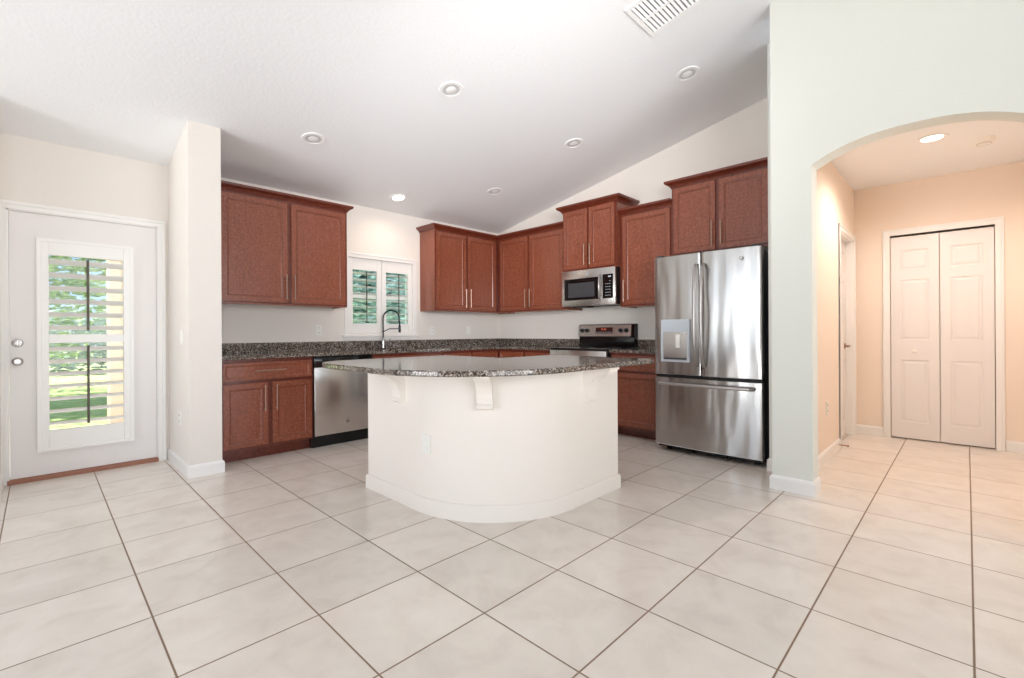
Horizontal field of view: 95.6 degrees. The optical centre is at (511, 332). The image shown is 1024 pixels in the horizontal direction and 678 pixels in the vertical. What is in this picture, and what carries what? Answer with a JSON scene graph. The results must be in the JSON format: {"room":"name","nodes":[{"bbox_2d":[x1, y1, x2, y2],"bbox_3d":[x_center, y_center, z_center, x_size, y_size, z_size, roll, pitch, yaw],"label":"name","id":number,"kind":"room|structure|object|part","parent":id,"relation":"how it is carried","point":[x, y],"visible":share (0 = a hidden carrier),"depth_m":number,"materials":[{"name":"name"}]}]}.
{"room":"kitchen","nodes":[
{"label":"kitchen","id":0,"kind":"room"},
{"bbox_2d":[0,385,0,474],"bbox_3d":[-3.595,-0.218,3.180,0.485,2.680,0.100,0,0,44],"label":"wall","id":1,"kind":"structure","parent":0,"point":[0,385],"depth_m":3.35,"materials":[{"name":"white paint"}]},
{"bbox_2d":[0,473,3,500],"bbox_3d":[-3.548,1.073,3.221,0.485,0.098,0.014,0,0,44],"label":"baseboard","id":2,"kind":"structure","parent":1,"relation":"attached to","point":[1,475],"depth_m":3.25,"materials":[{"name":"white paint"}]},
{"bbox_2d":[168,120,221,464],"bbox_3d":[-2.676,-0.253,3.903,0.785,2.740,0.219,0,0,44],"label":"wall partition","id":3,"kind":"structure","parent":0,"point":[194,167],"depth_m":3.65,"materials":[{"name":"white paint"}]},
{"bbox_2d":[179,411,181,425],"bbox_3d":[-2.692,0.697,3.764,0.070,0.114,0.010,0,0,44],"label":"electrical outlet","id":4,"kind":"object","parent":3,"relation":"attached to","point":[180,412],"visible":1,"depth_m":3.74,"materials":[{"name":"white plastic"}]},
{"bbox_2d":[180,330,182,343],"bbox_3d":[-2.653,0.037,3.722,0.070,0.114,0.010,0,0,44],"label":"light switch","id":5,"kind":"object","parent":3,"relation":"attached to","point":[181,331],"visible":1,"depth_m":3.71,"materials":[{"name":"white plastic"}]},
{"bbox_2d":[167,448,224,478],"bbox_3d":[-2.664,1.068,3.898,0.799,0.098,0.247,0,0,44],"label":"baseboard","id":6,"kind":"structure","parent":3,"relation":"attached to","point":[214,467],"depth_m":3.64,"materials":[{"name":"white paint"}]},
{"bbox_2d":[0,132,498,449],"bbox_3d":[-2.003,-0.178,5.257,0.150,2.583,5.295,0,0,44],"label":"wall","id":7,"kind":"structure","parent":0,"point":[33,171],"depth_m":4.10,"materials":[{"name":"white paint"}]},
{"bbox_2d":[0,199,166,485],"bbox_3d":[-3.422,0.076,3.765,0.210,2.090,0.979,0,0,44],"label":"door","id":8,"kind":"structure","parent":7,"relation":"in","point":[30,233],"depth_m":3.66,"materials":[{"name":"white paint"}]},
{"bbox_3d":[-3.655,0.217,3.430,0.070,0.062,0.062,0,0,44],"label":"knob","id":9,"kind":"part","parent":8,"relation":"part of","materials":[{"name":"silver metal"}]},
{"bbox_3d":[-3.393,0.096,3.714,0.048,1.624,0.570,0,0,44],"label":"shutter frame","id":10,"kind":"part","parent":8,"relation":"part of","materials":[{"name":"white paint"}]},
{"bbox_3d":[-3.365,-0.294,3.683,0.010,0.560,0.016,0,0,44],"label":"tilt rod","id":11,"kind":"part","parent":8,"relation":"part of","materials":[{"name":"brown"}]},
{"bbox_3d":[-3.361,0.411,3.683,0.010,0.620,0.016,0,0,44],"label":"tilt rod","id":12,"kind":"part","parent":8,"relation":"part of","materials":[{"name":"brown"}]},
{"bbox_2d":[221,180,353,308],"bbox_3d":[-2.280,-0.798,4.600,0.377,1.074,1.331,0,0,44],"label":"upper cabinet","id":13,"kind":"object","parent":7,"relation":"attached to","point":[278,248],"visible":0.91,"depth_m":4.46,"materials":[{"name":"brown wood"}]},
{"bbox_3d":[-2.375,-0.766,4.299,0.020,0.963,0.560,0,0,44],"label":"door","id":14,"kind":"part","parent":13,"relation":"part of","materials":[{"name":"brown wood"}]},
{"bbox_3d":[-2.170,-0.436,4.466,0.036,0.240,0.012,0,0,44],"label":"handle","id":15,"kind":"part","parent":13,"relation":"part of","materials":[{"name":"silver metal"}]},
{"bbox_3d":[-2.284,-1.303,4.601,0.374,0.064,1.331,0,0,44],"label":"crown moulding","id":16,"kind":"part","parent":13,"relation":"part of","materials":[{"name":"brown wood"}]},
{"bbox_3d":[-1.961,-0.768,4.721,0.020,0.963,0.547,0,0,44],"label":"door","id":17,"kind":"part","parent":13,"relation":"part of","materials":[{"name":"brown wood"}]},
{"bbox_2d":[315,325,321,335],"bbox_3d":[-2.101,-0.021,5.043,0.010,0.114,0.070,0,0,44],"label":"electrical outlet","id":18,"kind":"object","parent":7,"relation":"attached to","point":[318,328],"visible":1,"depth_m":5.04,"materials":[{"name":"white plastic"}]},
{"bbox_2d":[342,251,418,339],"bbox_3d":[-1.596,-0.417,5.624,0.160,1.006,1.010,0,0,44],"label":"window","id":19,"kind":"structure","parent":7,"relation":"in","point":[382,267],"depth_m":5.57,"materials":[{"name":"white paint"}]},
{"bbox_2d":[348,257,381,332],"bbox_3d":[-1.731,-0.426,5.456,0.026,0.869,0.423,0,0,44],"label":"shutter","id":20,"kind":"object","parent":19,"relation":"attached to","point":[356,263],"depth_m":5.45,"materials":[{"name":"white paint"}]},
{"bbox_3d":[-1.696,-0.421,5.421,0.008,0.585,0.012,0,0,44],"label":"tilt rod","id":21,"kind":"part","parent":19,"relation":"part of","materials":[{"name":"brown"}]},
{"bbox_3d":[-1.635,-0.426,5.662,0.050,0.875,0.860,0,0,44],"label":"frame","id":22,"kind":"part","parent":19,"relation":"part of","materials":[{"name":"white paint"}]},
{"bbox_3d":[-1.551,0.055,5.582,0.040,0.061,1.010,0,0,44],"label":"sill","id":23,"kind":"part","parent":19,"relation":"part of","materials":[{"name":"white paint"}]},
{"bbox_2d":[381,261,411,332],"bbox_3d":[-1.431,-0.427,5.762,0.026,0.869,0.423,0,0,44],"label":"shutter","id":24,"kind":"object","parent":19,"relation":"attached to","point":[386,267],"depth_m":5.75,"materials":[{"name":"white paint"}]},
{"bbox_3d":[-1.396,-0.422,5.728,0.008,0.585,0.012,0,0,44],"label":"tilt rod","id":25,"kind":"part","parent":19,"relation":"part of","materials":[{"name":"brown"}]},
{"bbox_2d":[430,326,433,334],"bbox_3d":[-1.051,-0.027,6.114,0.010,0.114,0.070,0,0,44],"label":"electrical outlet","id":26,"kind":"object","parent":7,"relation":"attached to","point":[431,327],"visible":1,"depth_m":6.11,"materials":[{"name":"white plastic"}]},
{"bbox_2d":[416,223,513,313],"bbox_3d":[-0.579,-0.807,6.335,0.377,1.074,1.464,0,0,44],"label":"upper cabinet","id":27,"kind":"object","parent":7,"relation":"attached to","point":[458,266],"visible":0.98,"depth_m":6.00,"materials":[{"name":"brown wood"}]},
{"bbox_3d":[-0.771,-0.775,5.935,0.020,0.963,0.467,0,0,44],"label":"door","id":28,"kind":"part","parent":27,"relation":"part of","materials":[{"name":"brown wood"}]},
{"bbox_3d":[-0.702,-1.312,6.215,0.374,0.064,1.123,0,0,44],"label":"crown moulding","id":29,"kind":"part","parent":27,"relation":"part of","materials":[{"name":"brown wood"}]},
{"bbox_3d":[-0.466,-0.803,6.263,0.003,1.040,1.409,0,0,44],"label":"frame","id":30,"kind":"part","parent":27,"relation":"part of","materials":[{"name":"brown wood"}]},
{"bbox_3d":[-0.405,-0.777,6.308,0.020,0.963,0.503,0,0,44],"label":"door","id":31,"kind":"part","parent":27,"relation":"part of","materials":[{"name":"brown wood"}]},
{"bbox_2d":[467,326,470,333],"bbox_3d":[-0.610,-0.029,6.563,0.010,0.114,0.070,0,0,44],"label":"light switch","id":32,"kind":"object","parent":7,"relation":"attached to","point":[468,327],"visible":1,"depth_m":6.56,"materials":[{"name":"white plastic"}]},
{"bbox_2d":[0,0,775,233],"bbox_3d":[0.266,-2.131,1.023,9.335,1.357,8.150,0,0,44],"label":"ceiling","id":33,"kind":"structure","parent":0,"point":[121,78],"depth_m":3.50,"materials":[{"name":"white paint"}]},
{"bbox_2d":[301,132,324,145],"bbox_3d":[-1.718,-1.669,4.014,0.195,0.044,0.192,0,0,-41],"label":"recessed light","id":34,"kind":"object","parent":33,"relation":"in","point":[315,139],"visible":1,"depth_m":4.00,"materials":[{"name":"white"}]},
{"bbox_3d":[-1.717,-1.668,4.013,0.084,0.005,0.084,0,-11,-46],"label":"bulb","id":35,"kind":"part","parent":34,"relation":"part of","materials":[{"name":"white glass"}]},
{"bbox_2d":[390,194,406,201],"bbox_3d":[-1.306,-1.545,5.333,0.195,0.044,0.192,0,0,-41],"label":"recessed light","id":36,"kind":"object","parent":33,"relation":"in","point":[396,197],"visible":1,"depth_m":5.33,"materials":[{"name":"white"}]},
{"bbox_2d":[439,81,463,97],"bbox_3d":[-0.478,-1.904,3.651,0.195,0.044,0.192,0,0,-41],"label":"recessed light","id":37,"kind":"object","parent":33,"relation":"in","point":[451,89],"visible":1,"depth_m":3.64,"materials":[{"name":"white"}]},
{"bbox_3d":[-0.477,-1.903,3.651,0.084,0.005,0.084,0,-11,-46],"label":"bulb","id":38,"kind":"part","parent":37,"relation":"part of","materials":[{"name":"white glass"}]},
{"bbox_2d":[487,188,502,194],"bbox_3d":[-0.205,-1.679,5.542,0.195,0.044,0.192,0,0,-41],"label":"recessed light","id":39,"kind":"object","parent":33,"relation":"in","point":[493,191],"visible":1,"depth_m":5.53,"materials":[{"name":"white"}]},
{"bbox_2d":[564,138,582,148],"bbox_3d":[0.629,-1.918,4.723,0.195,0.044,0.192,0,0,-41],"label":"recessed light","id":40,"kind":"object","parent":33,"relation":"in","point":[574,143],"visible":1,"depth_m":4.71,"materials":[{"name":"white"}]},
{"bbox_3d":[0.629,-1.917,4.722,0.084,0.005,0.084,0,-11,-46],"label":"bulb","id":41,"kind":"part","parent":40,"relation":"part of","materials":[{"name":"white glass"}]},
{"bbox_2d":[625,0,703,36],"bbox_3d":[1.058,-2.209,3.090,0.473,0.104,0.380,0,0,44],"label":"ceiling vent","id":42,"kind":"object","parent":33,"relation":"in","point":[653,16],"visible":1,"depth_m":3.17,"materials":[{"name":"white metal"}]},
{"bbox_2d":[675,66,699,81],"bbox_3d":[1.467,-2.159,3.886,0.195,0.044,0.192,0,0,-41],"label":"recessed light","id":43,"kind":"object","parent":33,"relation":"in","point":[688,73],"visible":1,"depth_m":3.88,"materials":[{"name":"white"}]},
{"bbox_3d":[1.467,-2.158,3.886,0.084,0.005,0.084,0,-11,-46],"label":"bulb","id":44,"kind":"part","parent":43,"relation":"part of","materials":[{"name":"white glass"}]},
{"bbox_2d":[0,434,1023,677],"bbox_3d":[0.773,1.158,1.524,9.340,0.120,9.550,0,0,44],"label":"floor","id":45,"kind":"structure","parent":0,"point":[907,561],"depth_m":2.10,"materials":[{"name":"beige tile"}]},
{"bbox_2d":[222,356,312,462],"bbox_3d":[-2.365,0.673,4.319,0.636,0.884,0.800,0,0,44],"label":"base cabinet","id":46,"kind":"object","parent":45,"relation":"on","point":[267,403],"visible":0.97,"depth_m":4.12,"materials":[{"name":"brown wood"}]},
{"bbox_3d":[-2.293,0.716,4.003,0.020,0.547,0.350,0,0,44],"label":"door","id":47,"kind":"part","parent":46,"relation":"part of","materials":[{"name":"brown wood"}]},
{"bbox_3d":[-2.161,0.339,4.139,0.020,0.150,0.733,0,0,44],"label":"drawer","id":48,"kind":"part","parent":46,"relation":"part of","materials":[{"name":"brown wood"}]},
{"bbox_3d":[-2.141,0.334,4.120,0.036,0.011,0.260,0,0,44],"label":"handle","id":49,"kind":"part","parent":46,"relation":"part of","materials":[{"name":"silver metal"}]},
{"bbox_3d":[-2.024,0.715,4.278,0.020,0.547,0.346,0,0,44],"label":"door","id":50,"kind":"part","parent":46,"relation":"part of","materials":[{"name":"brown wood"}]},
{"bbox_2d":[310,354,371,447],"bbox_3d":[-1.871,0.673,4.830,0.590,0.880,0.612,0,0,44],"label":"dishwasher","id":51,"kind":"object","parent":45,"relation":"on","point":[340,397],"visible":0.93,"depth_m":4.59,"materials":[{"name":"silver metal"}]},
{"bbox_3d":[-1.673,0.665,4.635,0.025,0.657,0.604,0,0,44],"label":"door","id":52,"kind":"part","parent":51,"relation":"part of","materials":[{"name":"silver metal"}]},
{"bbox_3d":[-1.675,0.286,4.635,0.025,0.094,0.604,0,0,44],"label":"control panel","id":53,"kind":"part","parent":51,"relation":"part of","materials":[{"name":"black"}]},
{"bbox_2d":[372,351,440,358],"bbox_3d":[-1.336,0.668,5.368,0.636,0.884,0.899,0,0,44],"label":"base cabinet","id":54,"kind":"object","parent":45,"relation":"on","point":[434,353],"visible":0.05,"depth_m":5.15,"materials":[{"name":"brown wood"}]},
{"bbox_3d":[-1.143,0.334,5.178,0.020,0.150,0.860,0,0,44],"label":"drawer","id":55,"kind":"part","parent":54,"relation":"part of","materials":[{"name":"brown wood"}]},
{"bbox_2d":[441,349,497,357],"bbox_3d":[-0.492,0.663,6.229,0.636,0.884,1.507,0,0,44],"label":"base cabinet","id":56,"kind":"object","parent":45,"relation":"on","point":[493,353],"visible":0.1,"depth_m":5.87,"materials":[{"name":"brown wood"}]},
{"bbox_2d":[222,338,579,359],"bbox_3d":[-0.986,0.159,5.086,1.537,0.127,3.829,0,0,44],"label":"countertop","id":57,"kind":"structure","parent":56,"relation":"on","point":[230,351],"depth_m":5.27,"materials":[{"name":"grey stone"}]},
{"bbox_2d":[372,309,400,348],"bbox_3d":[-1.467,-0.039,5.446,0.234,0.466,0.260,0,0,44],"label":"kitchen faucet","id":58,"kind":"object","parent":57,"relation":"on","point":[399,326],"visible":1,"depth_m":5.49,"materials":[{"name":"silver metal"}]},
{"bbox_2d":[372,338,391,348],"bbox_3d":[-1.527,0.129,5.505,0.064,0.130,0.260,0,0,44],"label":"faucet","id":59,"kind":"object","parent":58,"relation":"on","point":[383,340],"depth_m":5.49,"materials":[{"name":"silver metal"}]},
{"bbox_3d":[-0.666,0.331,5.664,0.020,0.150,0.420,0,0,44],"label":"drawer","id":60,"kind":"part","parent":56,"relation":"part of","materials":[{"name":"brown wood"}]},
{"bbox_3d":[-0.348,0.329,5.989,0.020,0.150,0.430,0,0,44],"label":"drawer","id":61,"kind":"part","parent":56,"relation":"part of","materials":[{"name":"brown wood"}]},
{"bbox_2d":[366,367,620,522],"bbox_3d":[-0.139,0.661,3.166,1.516,0.884,1.446,0,0,44],"label":"kitchen island","id":62,"kind":"object","parent":45,"relation":"on","point":[502,449],"visible":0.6,"depth_m":2.80,"materials":[{"name":"paint"},{"name":"speckled granite"}]},
{"bbox_2d":[422,434,430,453],"bbox_3d":[-0.522,0.680,2.828,0.070,0.114,0.007,0,0,36],"label":"outlet plate","id":63,"kind":"object","parent":62,"relation":"attached to","point":[426,438],"depth_m":2.82,"materials":[{"name":"white plastic"}]},
{"bbox_2d":[322,355,652,376],"bbox_3d":[-0.175,0.203,3.110,1.565,0.031,1.715,0,0,44],"label":"island countertop","id":64,"kind":"structure","parent":62,"relation":"on","point":[442,365],"depth_m":2.69,"materials":[{"name":"stone"}]},
{"bbox_3d":[-0.138,1.054,3.304,1.320,0.098,1.250,0,0,44],"label":"baseboard trim","id":65,"kind":"part","parent":62,"relation":"part of","materials":[{"name":"white paint"}]},
{"bbox_2d":[498,349,549,357],"bbox_3d":[0.338,0.658,6.023,0.951,0.884,0.638,0,0,44],"label":"base cabinet","id":66,"kind":"object","parent":45,"relation":"on","point":[502,353],"visible":0.09,"depth_m":5.88,"materials":[{"name":"brown wood"}]},
{"bbox_3d":[-0.005,0.327,5.976,0.430,0.150,0.020,0,0,44],"label":"drawer","id":67,"kind":"part","parent":66,"relation":"part of","materials":[{"name":"brown wood"}]},
{"bbox_3d":[0.320,0.326,5.657,0.420,0.150,0.020,0,0,44],"label":"drawer","id":68,"kind":"part","parent":66,"relation":"part of","materials":[{"name":"brown wood"}]},
{"bbox_2d":[550,324,637,356],"bbox_3d":[0.930,0.500,5.381,0.779,1.195,0.717,0,0,44],"label":"electric range","id":69,"kind":"object","parent":45,"relation":"on","point":[596,340],"visible":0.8,"depth_m":5.43,"materials":[{"name":"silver metal"}]},
{"bbox_3d":[0.728,0.533,5.174,0.767,0.660,0.023,0,0,44],"label":"oven door","id":70,"kind":"part","parent":69,"relation":"part of","materials":[{"name":"silver metal"}]},
{"bbox_2d":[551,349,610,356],"bbox_3d":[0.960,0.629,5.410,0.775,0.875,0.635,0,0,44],"label":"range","id":71,"kind":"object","parent":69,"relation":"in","point":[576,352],"depth_m":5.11,"materials":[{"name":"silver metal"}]},
{"bbox_2d":[550,346,634,349],"bbox_3d":[0.927,0.183,5.379,0.779,0.018,0.592,0,0,44],"label":"cooktop","id":72,"kind":"object","parent":69,"relation":"in","point":[574,347],"depth_m":5.32,"materials":[{"name":"black glass"}]},
{"bbox_3d":[1.107,-0.020,5.588,0.730,0.136,0.019,0,0,44],"label":"control panel","id":73,"kind":"part","parent":69,"relation":"part of","materials":[{"name":"silver metal"}]},
{"bbox_2d":[611,352,656,439],"bbox_3d":[1.446,0.652,4.938,0.570,0.884,0.638,0,0,44],"label":"base cabinet","id":74,"kind":"object","parent":45,"relation":"on","point":[636,383],"visible":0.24,"depth_m":4.74,"materials":[{"name":"brown wood"}]},
{"bbox_2d":[609,339,654,353],"bbox_3d":[1.450,0.146,4.944,0.570,0.127,0.620,0,0,44],"label":"countertop","id":75,"kind":"structure","parent":74,"relation":"on","point":[644,345],"depth_m":4.92,"materials":[{"name":"grey stone"}]},
{"bbox_3d":[1.253,0.320,4.743,0.530,0.150,0.020,0,0,44],"label":"drawer","id":76,"kind":"part","parent":74,"relation":"part of","materials":[{"name":"brown wood"}]},
{"bbox_3d":[1.255,0.697,4.743,0.530,0.547,0.020,0,0,44],"label":"door","id":77,"kind":"part","parent":74,"relation":"part of","materials":[{"name":"brown wood"}]},
{"bbox_2d":[655,243,768,464],"bbox_3d":[1.897,0.189,4.263,0.930,1.806,0.867,0,0,44],"label":"refrigerator","id":78,"kind":"object","parent":45,"relation":"on","point":[712,307],"visible":1,"depth_m":3.95,"materials":[{"name":"grey metal"}]},
{"bbox_3d":[1.509,-0.157,4.216,0.446,1.078,0.083,0,0,44],"label":"door","id":79,"kind":"part","parent":78,"relation":"part of","materials":[{"name":"silver metal"}]},
{"bbox_3d":[1.585,-0.146,4.019,0.026,0.900,0.085,0,0,44],"label":"handle","id":80,"kind":"part","parent":78,"relation":"part of","materials":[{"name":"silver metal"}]},
{"bbox_3d":[1.630,-0.147,3.976,0.026,0.900,0.085,0,0,44],"label":"handle","id":81,"kind":"part","parent":78,"relation":"part of","materials":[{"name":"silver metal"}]},
{"bbox_3d":[1.625,0.463,3.985,0.827,0.031,0.080,0,0,44],"label":"handle","id":82,"kind":"part","parent":78,"relation":"part of","materials":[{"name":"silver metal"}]},
{"bbox_3d":[1.687,0.720,4.046,0.930,0.622,0.083,0,0,44],"label":"freezer drawer","id":83,"kind":"part","parent":78,"relation":"part of","materials":[{"name":"silver metal"}]},
{"bbox_3d":[1.841,-0.159,3.890,0.484,1.078,0.083,0,0,44],"label":"door","id":84,"kind":"part","parent":78,"relation":"part of","materials":[{"name":"silver metal"}]},
{"bbox_2d":[498,98,767,347],"bbox_3d":[1.249,-0.588,5.673,3.915,3.366,0.144,0,0,44],"label":"wall","id":85,"kind":"structure","parent":0,"point":[741,137],"depth_m":5.28,"materials":[{"name":"white paint"}]},
{"bbox_2d":[497,221,581,312],"bbox_3d":[0.324,-0.812,6.203,1.211,1.074,0.389,0,0,44],"label":"upper cabinet","id":86,"kind":"object","parent":85,"relation":"attached to","point":[529,261],"visible":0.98,"depth_m":6.05,"materials":[{"name":"brown wood"}]},
{"bbox_3d":[0.024,-0.779,6.289,0.515,0.963,0.020,0,0,44],"label":"door","id":87,"kind":"part","parent":86,"relation":"part of","materials":[{"name":"brown wood"}]},
{"bbox_3d":[0.207,-1.317,6.085,1.209,0.064,0.055,0,0,44],"label":"crown moulding","id":88,"kind":"part","parent":86,"relation":"part of","materials":[{"name":"brown wood"}]},
{"bbox_3d":[0.433,-0.782,5.887,0.558,0.963,0.020,0,0,44],"label":"door","id":89,"kind":"part","parent":86,"relation":"part of","materials":[{"name":"brown wood"}]},
{"bbox_2d":[556,193,639,271],"bbox_3d":[1.004,-1.118,5.491,0.877,0.784,0.452,0,0,44],"label":"upper cabinet","id":90,"kind":"object","parent":85,"relation":"attached to","point":[591,228],"visible":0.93,"depth_m":5.31,"materials":[{"name":"brown wood"}]},
{"bbox_3d":[0.750,-1.093,5.494,0.340,0.688,0.020,0,0,44],"label":"door","id":91,"kind":"part","parent":90,"relation":"part of","materials":[{"name":"brown wood"}]},
{"bbox_3d":[0.889,-1.120,5.374,0.750,0.765,0.003,0,0,44],"label":"frame","id":92,"kind":"part","parent":90,"relation":"part of","materials":[{"name":"brown wood"}]},
{"bbox_2d":[562,266,619,307],"bbox_3d":[0.994,-0.511,5.476,0.742,0.430,0.464,0,0,44],"label":"microwave","id":93,"kind":"object","parent":90,"relation":"attached to","point":[596,287],"visible":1,"depth_m":5.31,"materials":[{"name":"silver metal"}]},
{"bbox_3d":[0.980,-0.508,5.202,0.022,0.293,0.052,0,0,44],"label":"handle","id":94,"kind":"part","parent":93,"relation":"part of","materials":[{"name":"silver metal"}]},
{"bbox_3d":[1.001,-1.473,5.490,0.877,0.074,0.450,0,0,44],"label":"crown moulding","id":95,"kind":"part","parent":90,"relation":"part of","materials":[{"name":"brown wood"}]},
{"bbox_3d":[1.012,-1.094,5.237,0.338,0.688,0.020,0,0,44],"label":"door","id":96,"kind":"part","parent":90,"relation":"part of","materials":[{"name":"brown wood"}]},
{"bbox_2d":[618,198,671,307],"bbox_3d":[1.513,-0.819,5.038,0.603,1.074,0.389,0,0,44],"label":"upper cabinet","id":97,"kind":"object","parent":85,"relation":"attached to","point":[646,228],"visible":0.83,"depth_m":4.95,"materials":[{"name":"brown wood"}]},
{"bbox_3d":[1.221,-0.454,5.078,0.012,0.240,0.036,0,0,44],"label":"handle","id":98,"kind":"part","parent":97,"relation":"part of","materials":[{"name":"silver metal"}]},
{"bbox_3d":[1.396,-1.323,4.920,0.601,0.064,0.055,0,0,44],"label":"crown moulding","id":99,"kind":"part","parent":97,"relation":"part of","materials":[{"name":"brown wood"}]},
{"bbox_2d":[638,339,654,347],"bbox_3d":[1.659,0.129,5.159,0.570,0.096,0.020,0,0,44],"label":"backsplash","id":100,"kind":"structure","parent":85,"relation":"attached to","point":[642,343],"depth_m":5.28,"materials":[{"name":"stone"}]},
{"bbox_2d":[663,157,767,255],"bbox_3d":[2.066,-1.147,4.488,1.078,0.769,0.397,0,0,44],"label":"upper cabinet","id":101,"kind":"object","parent":85,"relation":"attached to","point":[725,207],"visible":0.81,"depth_m":4.36,"materials":[{"name":"brown wood"}]},
{"bbox_3d":[1.785,-1.117,4.554,0.410,0.654,0.020,0,0,44],"label":"door","id":102,"kind":"part","parent":101,"relation":"part of","materials":[{"name":"brown wood"}]},
{"bbox_3d":[2.064,-1.496,4.488,1.078,0.071,0.397,0,0,44],"label":"crown moulding","id":103,"kind":"part","parent":101,"relation":"part of","materials":[{"name":"brown wood"}]},
{"bbox_3d":[2.107,-1.119,4.238,0.420,0.654,0.020,0,0,44],"label":"door","id":104,"kind":"part","parent":101,"relation":"part of","materials":[{"name":"brown wood"}]},
{"bbox_2d":[767,43,771,457],"bbox_3d":[2.411,-0.608,3.963,0.140,3.394,0.960,0,0,44],"label":"wall","id":105,"kind":"structure","parent":0,"point":[768,45],"depth_m":3.66,"materials":[{"name":"white paint"}]},
{"bbox_2d":[817,162,853,454],"bbox_3d":[2.795,-0.213,4.180,0.140,2.600,2.385,0,0,44],"label":"wall","id":106,"kind":"structure","parent":0,"point":[835,196],"depth_m":4.06,"materials":[{"name":"beige paint"}]},
{"bbox_2d":[767,438,840,496],"bbox_3d":[2.433,1.040,3.800,0.413,0.098,1.654,0,0,44],"label":"baseboard","id":107,"kind":"structure","parent":106,"relation":"attached to","point":[788,484],"depth_m":3.19,"materials":[{"name":"white paint"}]},
{"bbox_2d":[838,223,856,447],"bbox_3d":[3.312,0.030,4.679,0.139,2.108,0.836,0,0,44],"label":"door","id":108,"kind":"structure","parent":106,"relation":"in","point":[846,239],"depth_m":4.90,"materials":[{"name":"white paint"}]},
{"bbox_3d":[3.306,0.059,4.686,0.120,2.050,0.720,0,0,44],"label":"frame","id":109,"kind":"part","parent":108,"relation":"part of","materials":[{"name":"white paint"}]},
{"bbox_2d":[770,0,1023,481],"bbox_3d":[3.647,-0.813,1.567,4.980,3.790,0.150,0,0,44],"label":"wall","id":110,"kind":"structure","parent":0,"point":[846,75],"depth_m":2.99,"materials":[{"name":"white paint"}]},
{"bbox_2d":[830,120,1023,190],"bbox_3d":[3.410,-1.567,3.745,1.600,0.100,2.635,0,0,44],"label":"ceiling","id":111,"kind":"structure","parent":0,"point":[898,158],"depth_m":3.96,"materials":[{"name":"white paint"}]},
{"bbox_2d":[915,133,948,143],"bbox_3d":[3.276,-1.512,3.621,0.196,0.006,0.196,0,0,44],"label":"recessed light","id":112,"kind":"object","parent":111,"relation":"in","point":[931,138],"visible":1,"depth_m":3.62,"materials":[{"name":"white"}]},
{"bbox_2d":[972,135,995,145],"bbox_3d":[3.704,-1.497,3.643,0.132,0.042,0.132,0,0,44],"label":"smoke detector","id":113,"kind":"object","parent":111,"relation":"attached to","point":[986,140],"visible":1,"depth_m":3.61,"materials":[{"name":"white plastic"}]},
{"bbox_2d":[854,161,1023,447],"bbox_3d":[4.207,-0.221,4.564,1.580,2.600,0.140,0,0,44],"label":"wall","id":114,"kind":"structure","parent":0,"point":[994,191],"depth_m":4.55,"materials":[{"name":"beige paint"}]},
{"bbox_2d":[857,424,882,436],"bbox_3d":[3.749,1.033,4.880,0.233,0.098,0.060,0,0,44],"label":"baseboard","id":115,"kind":"structure","parent":114,"relation":"attached to","point":[861,429],"depth_m":4.89,"materials":[{"name":"white paint"}]},
{"bbox_2d":[882,216,1005,450],"bbox_3d":[4.168,0.015,4.522,0.867,2.128,0.077,0,0,44],"label":"door","id":116,"kind":"structure","parent":114,"relation":"in","point":[959,343],"depth_m":4.49,"materials":[{"name":"white paint"}]},
{"bbox_2d":[1006,440,1023,453],"bbox_3d":[4.556,1.028,4.121,0.232,0.098,0.014,0,0,44],"label":"baseboard","id":117,"kind":"structure","parent":114,"relation":"attached to","point":[1011,446],"depth_m":4.16,"materials":[{"name":"white paint"}]},
{"label":"outside","id":118,"kind":"structure","parent":0,"visible":0},
{"bbox_2d":[49,351,106,429],"bbox_3d":[-20.557,1.345,27.163,52.600,0.140,70.000,0,0,44],"label":"lawn","id":119,"kind":"structure","parent":118,"point":[66,379],"depth_m":8.32,"materials":[{"name":"green plant"}]},
{"bbox_2d":[49,255,106,368],"bbox_3d":[-9.039,-1.877,8.098,6.442,6.186,5.412,0,0,14],"label":"leafy tree","id":120,"kind":"object","parent":119,"relation":"on","point":[52,268],"visible":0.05,"depth_m":8.66,"materials":[{"name":"green plant"}]},
{"bbox_2d":[49,305,106,371],"bbox_3d":[-12.798,0.232,14.839,2.658,2.279,5.125,0,0,44],"label":"hedge","id":121,"kind":"object","parent":119,"relation":"on","point":[100,353],"visible":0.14,"depth_m":14.04,"materials":[{"name":"green plant"}]},
{"bbox_2d":[353,269,404,323],"bbox_3d":[-3.654,-1.035,11.322,3.217,4.444,3.562,0,0,44],"label":"leafy tree","id":122,"kind":"object","parent":119,"relation":"on","point":[355,276],"visible":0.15,"depth_m":10.65,"materials":[{"name":"green plant"}]},
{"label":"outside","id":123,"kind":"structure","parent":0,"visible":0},
{"bbox_3d":[-2.388,1.235,6.549,2.210,0.160,18.000,0,0,44],"label":"patio","id":124,"kind":"object","parent":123,"visible":0},
{"bbox_2d":[106,260,122,423],"bbox_3d":[-4.661,-0.302,5.782,0.350,2.940,0.565,0,0,44],"label":"pillar","id":125,"kind":"structure","parent":124,"relation":"on","point":[116,411],"depth_m":5.51,"materials":[{"name":"beige paint"}]}
]}

